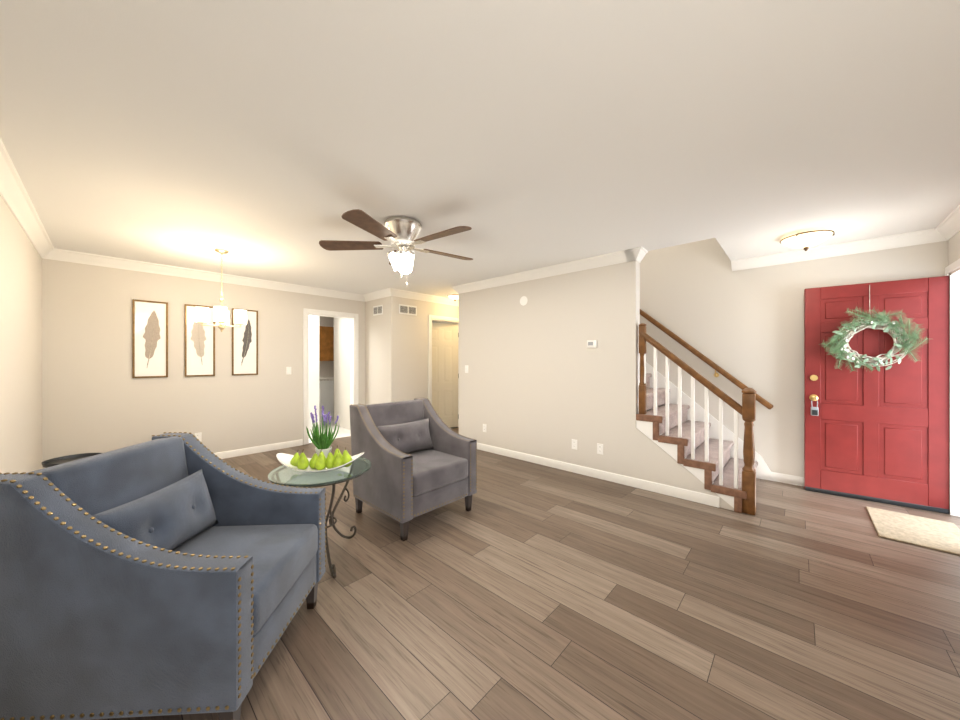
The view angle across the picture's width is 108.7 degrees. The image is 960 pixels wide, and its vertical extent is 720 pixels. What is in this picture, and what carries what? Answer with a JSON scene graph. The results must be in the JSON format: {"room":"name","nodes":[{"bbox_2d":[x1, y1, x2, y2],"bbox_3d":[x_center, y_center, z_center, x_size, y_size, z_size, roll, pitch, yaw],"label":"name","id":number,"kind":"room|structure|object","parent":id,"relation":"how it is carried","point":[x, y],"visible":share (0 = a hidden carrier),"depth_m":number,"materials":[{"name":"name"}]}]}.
{"room":"living room","nodes":[
{"label":"living room","id":0,"kind":"room"},
{"bbox_2d":[0,195,41,473],"bbox_3d":[-2.940,0.090,2.014,9.190,2.460,0.120,0,0,43],"label":"wall","id":1,"kind":"structure","parent":0,"point":[20,354],"depth_m":2.62,"materials":[{"name":"white paint"}]},
{"bbox_2d":[0,137,55,259],"bbox_3d":[-2.008,-1.087,1.290,6.600,0.105,0.084,0,0,43],"label":"crown molding","id":2,"kind":"structure","parent":1,"relation":"attached to","point":[16,197],"depth_m":2.42,"materials":[{"name":"white wood"}]},
{"bbox_2d":[42,258,364,468],"bbox_3d":[-3.293,0.090,4.848,0.120,2.460,3.560,0,0,43],"label":"wall","id":3,"kind":"structure","parent":0,"point":[97,397],"depth_m":4.14,"materials":[{"name":"white paint"}]},
{"bbox_2d":[132,299,167,377],"bbox_3d":[-3.905,-0.245,4.080,0.024,0.910,0.305,0,0,43],"label":"framed picture","id":4,"kind":"object","parent":3,"relation":"attached to","point":[149,339],"visible":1,"depth_m":4.07,"materials":[{"name":"white paper"}]},
{"bbox_2d":[195,432,201,440],"bbox_3d":[-3.612,0.990,4.408,0.009,0.115,0.070,0,0,43],"label":"electrical outlet","id":5,"kind":"object","parent":3,"relation":"attached to","point":[198,436],"visible":0.77,"depth_m":4.42,"materials":[{"name":"white plastic"}]},
{"bbox_2d":[185,304,214,376],"bbox_3d":[-3.593,-0.245,4.417,0.024,0.910,0.305,0,0,43],"label":"framed picture","id":6,"kind":"object","parent":3,"relation":"attached to","point":[199,350],"visible":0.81,"depth_m":4.40,"materials":[{"name":"white paper"}]},
{"bbox_2d":[56,248,365,301],"bbox_3d":[-3.187,-1.087,4.812,0.084,0.105,3.470,0,0,43],"label":"crown molding","id":7,"kind":"structure","parent":3,"relation":"attached to","point":[61,255],"depth_m":4.32,"materials":[{"name":"white wood"}]},
{"bbox_2d":[232,308,257,374],"bbox_3d":[-3.260,-0.245,4.777,0.024,0.910,0.305,0,0,43],"label":"framed picture","id":8,"kind":"object","parent":3,"relation":"attached to","point":[244,349],"visible":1,"depth_m":4.79,"materials":[{"name":"white paper"}]},
{"bbox_2d":[214,439,302,458],"bbox_3d":[-3.592,1.273,4.427,0.014,0.094,2.475,0,0,43],"label":"baseboard","id":9,"kind":"structure","parent":3,"relation":"attached to","point":[252,450],"depth_m":4.88,"materials":[{"name":"white wood"}]},
{"bbox_2d":[286,367,290,373],"bbox_3d":[-2.883,0.160,5.191,0.015,0.115,0.070,0,0,43],"label":"light switch","id":10,"kind":"object","parent":3,"relation":"attached to","point":[288,370],"visible":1,"depth_m":5.18,"materials":[{"name":"white plastic"}]},
{"bbox_2d":[303,308,357,444],"bbox_3d":[-2.484,0.258,5.721,0.152,2.125,0.910,0,0,43],"label":"door frame","id":11,"kind":"structure","parent":3,"relation":"attached to","point":[353,317],"depth_m":5.58,"materials":[{"name":"white wood"}]},
{"bbox_2d":[319,316,333,377],"bbox_3d":[-4.392,0.090,7.120,0.120,2.460,5.400,0,0,43],"label":"wall","id":12,"kind":"structure","parent":0,"point":[326,368],"depth_m":7.95,"materials":[{"name":"white paint"}]},
{"bbox_2d":[319,326,333,360],"bbox_3d":[-3.543,-0.360,7.683,0.356,0.760,0.460,0,0,43],"label":"upper cabinet","id":13,"kind":"object","parent":12,"relation":"attached to","point":[326,343],"visible":0.19,"depth_m":7.58,"materials":[{"name":"brown wood"}]},
{"bbox_2d":[334,296,397,429],"bbox_3d":[-2.156,0.090,6.303,2.090,2.460,0.120,0,0,43],"label":"wall","id":14,"kind":"structure","parent":0,"point":[381,358],"depth_m":5.95,"materials":[{"name":"white paint"}]},
{"bbox_2d":[364,289,383,300],"bbox_3d":[-1.738,-1.087,5.777,0.720,0.105,0.084,0,0,43],"label":"crown molding","id":15,"kind":"structure","parent":14,"relation":"attached to","point":[379,294],"depth_m":5.82,"materials":[{"name":"white wood"}]},
{"bbox_2d":[373,305,382,315],"bbox_3d":[-1.729,-0.840,5.816,0.300,0.160,0.013,0,0,43],"label":"air vent","id":16,"kind":"object","parent":14,"relation":"in","point":[378,310],"visible":1,"depth_m":5.80,"materials":[{"name":"white metal"}]},
{"bbox_2d":[398,297,458,401],"bbox_3d":[-0.897,0.090,6.214,0.120,2.460,1.460,0,0,43],"label":"wall","id":17,"kind":"structure","parent":0,"point":[412,357],"depth_m":5.90,"materials":[{"name":"white paint"}]},
{"bbox_2d":[399,304,416,315],"bbox_3d":[-1.208,-0.840,5.779,0.013,0.160,0.360,0,0,43],"label":"air vent","id":18,"kind":"object","parent":17,"relation":"in","point":[407,309],"visible":1,"depth_m":5.77,"materials":[{"name":"white metal"}]},
{"bbox_2d":[384,288,458,305],"bbox_3d":[-0.803,-1.087,6.165,0.084,0.105,1.924,0,0,43],"label":"crown molding","id":19,"kind":"structure","parent":17,"relation":"attached to","point":[390,291],"depth_m":5.90,"materials":[{"name":"white wood"}]},
{"bbox_2d":[428,315,458,426],"bbox_3d":[-0.659,0.258,6.471,0.152,2.125,0.890,0,0,43],"label":"door frame","id":20,"kind":"structure","parent":17,"relation":"attached to","point":[431,318],"depth_m":6.14,"materials":[{"name":"white wood"}]},
{"bbox_2d":[432,323,458,427],"bbox_3d":[-0.736,0.300,6.573,0.731,2.020,0.116,0,0,-25],"label":"door","id":21,"kind":"structure","parent":17,"relation":"in","point":[445,374],"depth_m":6.63,"materials":[{"name":"white wood"}]},
{"bbox_2d":[0,0,959,299],"bbox_3d":[-1.065,-1.240,4.039,9.190,0.200,5.640,0,0,43],"label":"ceiling","id":22,"kind":"structure","parent":0,"point":[272,140],"depth_m":1.69,"materials":[{"name":"white paint"}]},
{"bbox_2d":[195,249,246,331],"bbox_3d":[-2.685,-0.715,3.576,0.338,0.850,0.338,0,0,12],"label":"chandelier","id":23,"kind":"object","parent":22,"relation":"hanging from","point":[221,316],"visible":1,"depth_m":3.49,"materials":[{"name":"white glass"}]},
{"bbox_2d":[319,209,472,285],"bbox_3d":[-0.602,-0.876,2.862,1.302,0.528,1.315,0,0,43],"label":"ceiling fan","id":24,"kind":"object","parent":22,"relation":"hanging from","point":[400,233],"visible":1,"depth_m":2.79,"materials":[{"name":"brown wood"}]},
{"bbox_2d":[447,294,458,300],"bbox_3d":[-0.435,-1.083,6.005,0.272,0.114,0.270,0,0,43],"label":"light","id":25,"kind":"object","parent":22,"relation":"attached to","point":[454,297],"visible":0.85,"depth_m":5.92,"materials":[{"name":"white glass"}]},
{"bbox_2d":[624,246,647,262],"bbox_3d":[1.628,-1.087,3.587,0.174,0.105,0.204,0,0,43],"label":"crown molding","id":26,"kind":"structure","parent":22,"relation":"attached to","point":[640,253],"depth_m":3.56,"materials":[{"name":"white wood"}]},
{"bbox_2d":[780,230,834,250],"bbox_3d":[2.959,-1.063,3.120,0.364,0.153,0.361,0,0,43],"label":"ceiling light","id":27,"kind":"object","parent":22,"relation":"attached to","point":[805,241],"visible":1,"depth_m":3.04,"materials":[{"name":"white glass"}]},
{"bbox_2d":[91,421,959,719],"bbox_3d":[-1.064,1.370,4.039,9.190,0.100,5.640,0,0,43],"label":"floor","id":28,"kind":"structure","parent":0,"point":[525,591],"depth_m":1.80,"materials":[{"name":"brown wood"}]},
{"bbox_2d":[41,453,100,467],"bbox_3d":[-2.974,1.018,2.523,0.307,0.597,0.300,0,0,43],"label":"tray table","id":29,"kind":"object","parent":28,"relation":"on","point":[55,461],"visible":0.27,"depth_m":2.55,"materials":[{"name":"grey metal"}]},
{"bbox_2d":[0,432,325,719],"bbox_3d":[-1.245,0.852,1.495,0.848,0.934,0.770,0,0,-3],"label":"armchair","id":30,"kind":"object","parent":28,"relation":"on","point":[174,573],"visible":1,"depth_m":1.13,"materials":[{"name":"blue fabric"}]},
{"bbox_2d":[85,468,218,595],"bbox_3d":[-1.366,0.695,1.488,0.145,0.290,0.549,-16,1,-3],"label":"pillow","id":31,"kind":"object","parent":30,"relation":"on","point":[175,512],"depth_m":1.48,"materials":[{"name":"blue fabric"}]},
{"bbox_2d":[309,315,318,431],"bbox_3d":[-3.570,0.096,6.462,0.780,2.448,0.792,0,0,43],"label":"pantry","id":32,"kind":"object","parent":28,"relation":"on","point":[313,360],"visible":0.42,"depth_m":6.40,"materials":[{"name":"white paint"}]},
{"bbox_2d":[268,457,370,577],"bbox_3d":[-1.050,1.017,2.295,0.620,0.592,0.620,0,0,43],"label":"side table","id":33,"kind":"object","parent":28,"relation":"on","point":[286,476],"visible":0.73,"depth_m":2.16,"materials":[{"name":"clear glass"}]},
{"bbox_2d":[276,445,363,472],"bbox_3d":[-1.034,0.644,2.239,0.550,0.152,0.250,0,0,-3],"label":"fruit bowl","id":34,"kind":"object","parent":33,"relation":"on","point":[320,463],"visible":1,"depth_m":2.21,"materials":[{"name":"white ceramic"}]},
{"bbox_2d":[306,405,338,457],"bbox_3d":[-1.117,0.518,2.444,0.214,0.402,0.214,0,0,43],"label":"potted plant","id":35,"kind":"object","parent":33,"relation":"on","point":[323,441],"visible":0.98,"depth_m":2.42,"materials":[{"name":"green plant"}]},
{"bbox_2d":[319,381,333,422],"bbox_3d":[-3.449,0.880,7.596,0.613,0.880,0.460,0,0,43],"label":"base cabinet","id":36,"kind":"object","parent":28,"relation":"on","point":[326,392],"depth_m":7.33,"materials":[{"name":"white paint"}]},
{"bbox_2d":[319,377,333,380],"bbox_3d":[-2.949,0.420,8.125,0.628,0.040,1.955,0,0,43],"label":"countertop","id":37,"kind":"structure","parent":36,"relation":"on","point":[323,378],"depth_m":7.44,"materials":[{"name":"beige stone"}]},
{"bbox_2d":[349,398,476,540],"bbox_3d":[-0.580,0.852,3.004,0.804,0.934,0.790,0,0,43],"label":"armchair","id":38,"kind":"object","parent":28,"relation":"on","point":[419,454],"visible":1,"depth_m":2.85,"materials":[{"name":"grey fabric"}]},
{"bbox_2d":[375,417,434,461],"bbox_3d":[-0.656,0.695,3.074,0.145,0.290,0.569,-21,-14,41],"label":"pillow","id":39,"kind":"object","parent":38,"relation":"on","point":[411,436],"depth_m":3.07,"materials":[{"name":"grey fabric"}]},
{"bbox_2d":[636,323,770,514],"bbox_3d":[1.466,-0.065,4.525,3.557,2.770,1.241,0,0,43],"label":"staircase","id":40,"kind":"structure","parent":28,"relation":"on","point":[733,484],"depth_m":3.35,"materials":[{"name":"wood"}]},
{"bbox_2d":[866,506,959,554],"bbox_3d":[3.385,1.312,2.658,0.475,0.013,0.700,0,0,43],"label":"doormat","id":41,"kind":"object","parent":28,"relation":"on","point":[939,535],"visible":0.97,"depth_m":2.63,"materials":[{"name":"beige fabric"}]},
{"bbox_2d":[459,260,733,510],"bbox_3d":[0.991,0.090,4.234,3.500,2.460,0.120,0,0,43],"label":"wall","id":42,"kind":"structure","parent":0,"point":[540,379],"depth_m":4.14,"materials":[{"name":"white paint"}]},
{"bbox_2d":[520,296,527,305],"bbox_3d":[0.588,-0.780,4.550,0.128,0.128,0.036,0,0,43],"label":"smoke detector","id":43,"kind":"object","parent":42,"relation":"attached to","point":[523,300],"visible":0.88,"depth_m":4.54,"materials":[{"name":"white plastic"}]},
{"bbox_2d":[451,248,634,293],"bbox_3d":[0.582,-1.087,4.473,2.744,0.105,0.084,0,0,43],"label":"crown molding","id":44,"kind":"structure","parent":42,"relation":"attached to","point":[618,257],"depth_m":4.22,"materials":[{"name":"white wood"}]},
{"bbox_2d":[572,439,576,449],"bbox_3d":[1.108,0.990,4.037,0.070,0.115,0.009,0,0,43],"label":"electrical outlet","id":45,"kind":"object","parent":42,"relation":"attached to","point":[574,443],"visible":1,"depth_m":4.03,"materials":[{"name":"white plastic"}]},
{"bbox_2d":[587,340,596,347],"bbox_3d":[1.264,-0.180,3.882,0.115,0.085,0.026,0,0,43],"label":"thermostat","id":46,"kind":"object","parent":42,"relation":"attached to","point":[591,343],"visible":0.98,"depth_m":3.87,"materials":[{"name":"white plastic"}]},
{"bbox_2d":[477,443,718,507],"bbox_3d":[0.896,1.273,4.231,3.394,0.094,0.014,0,0,43],"label":"baseboard","id":47,"kind":"structure","parent":42,"relation":"attached to","point":[695,496],"depth_m":3.71,"materials":[{"name":"white"}]},
{"bbox_2d":[597,443,602,454],"bbox_3d":[1.335,0.990,3.826,0.070,0.115,0.009,0,0,43],"label":"electrical outlet","id":48,"kind":"object","parent":42,"relation":"attached to","point":[599,448],"visible":1,"depth_m":3.82,"materials":[{"name":"white plastic"}]},
{"bbox_2d":[432,238,947,476],"bbox_3d":[0.811,-1.180,6.064,9.190,5.000,0.120,0,0,43],"label":"wall","id":49,"kind":"structure","parent":0,"point":[745,327],"depth_m":3.87,"materials":[{"name":"white paint"}]},
{"bbox_2d":[640,309,773,408],"bbox_3d":[2.073,-0.771,4.748,3.014,2.612,0.094,0,0,43],"label":"handrail","id":50,"kind":"object","parent":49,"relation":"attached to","point":[723,372],"depth_m":4.12,"materials":[{"name":"brown wood"}]},
{"bbox_2d":[771,472,803,486],"bbox_3d":[3.568,1.273,3.419,1.270,0.094,0.014,0,0,43],"label":"baseboard","id":51,"kind":"structure","parent":49,"relation":"attached to","point":[787,479],"depth_m":3.67,"materials":[{"name":"white"}]},
{"bbox_2d":[731,229,931,270],"bbox_3d":[3.434,-1.087,3.495,1.430,0.105,0.084,0,0,43],"label":"crown molding","id":52,"kind":"structure","parent":49,"relation":"attached to","point":[922,236],"depth_m":3.39,"materials":[{"name":"white wood"}]},
{"bbox_2d":[804,276,948,513],"bbox_3d":[3.670,0.297,3.227,0.916,2.038,0.207,0,0,37],"label":"front door","id":53,"kind":"structure","parent":49,"relation":"in","point":[881,435],"depth_m":3.18,"materials":[{"name":"red wood"}]},
{"bbox_2d":[818,285,927,371],"bbox_3d":[3.599,-0.291,3.173,0.698,0.822,0.127,0,0,37],"label":"wreath","id":54,"kind":"object","parent":53,"relation":"attached to","point":[893,330],"visible":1,"depth_m":3.14,"materials":[{"name":"green plant"}]},
{"bbox_2d":[948,239,949,265],"bbox_3d":[4.080,0.090,2.920,0.120,2.460,0.050,0,0,43],"label":"wall","id":55,"kind":"structure","parent":0,"point":[948,252],"depth_m":2.96,"materials":[{"name":"white paint"}]},
{"bbox_2d":[950,231,959,270],"bbox_3d":[3.751,-0.940,2.564,0.120,0.400,0.920,0,0,43],"label":"wall","id":56,"kind":"structure","parent":0,"point":[954,248],"depth_m":2.84,"materials":[{"name":"white paint"}]},
{"bbox_2d":[932,205,959,242],"bbox_3d":[2.219,-1.087,1.060,0.084,0.105,5.310,0,0,43],"label":"crown molding","id":57,"kind":"structure","parent":56,"relation":"attached to","point":[949,227],"depth_m":2.84,"materials":[{"name":"white wood"}]},
{"bbox_2d":[945,259,959,516],"bbox_3d":[3.751,0.258,2.564,0.152,2.125,1.050,0,0,43],"label":"door frame","id":58,"kind":"structure","parent":56,"relation":"attached to","point":[954,391],"depth_m":2.92,"materials":[{"name":"white wood"}]}
]}

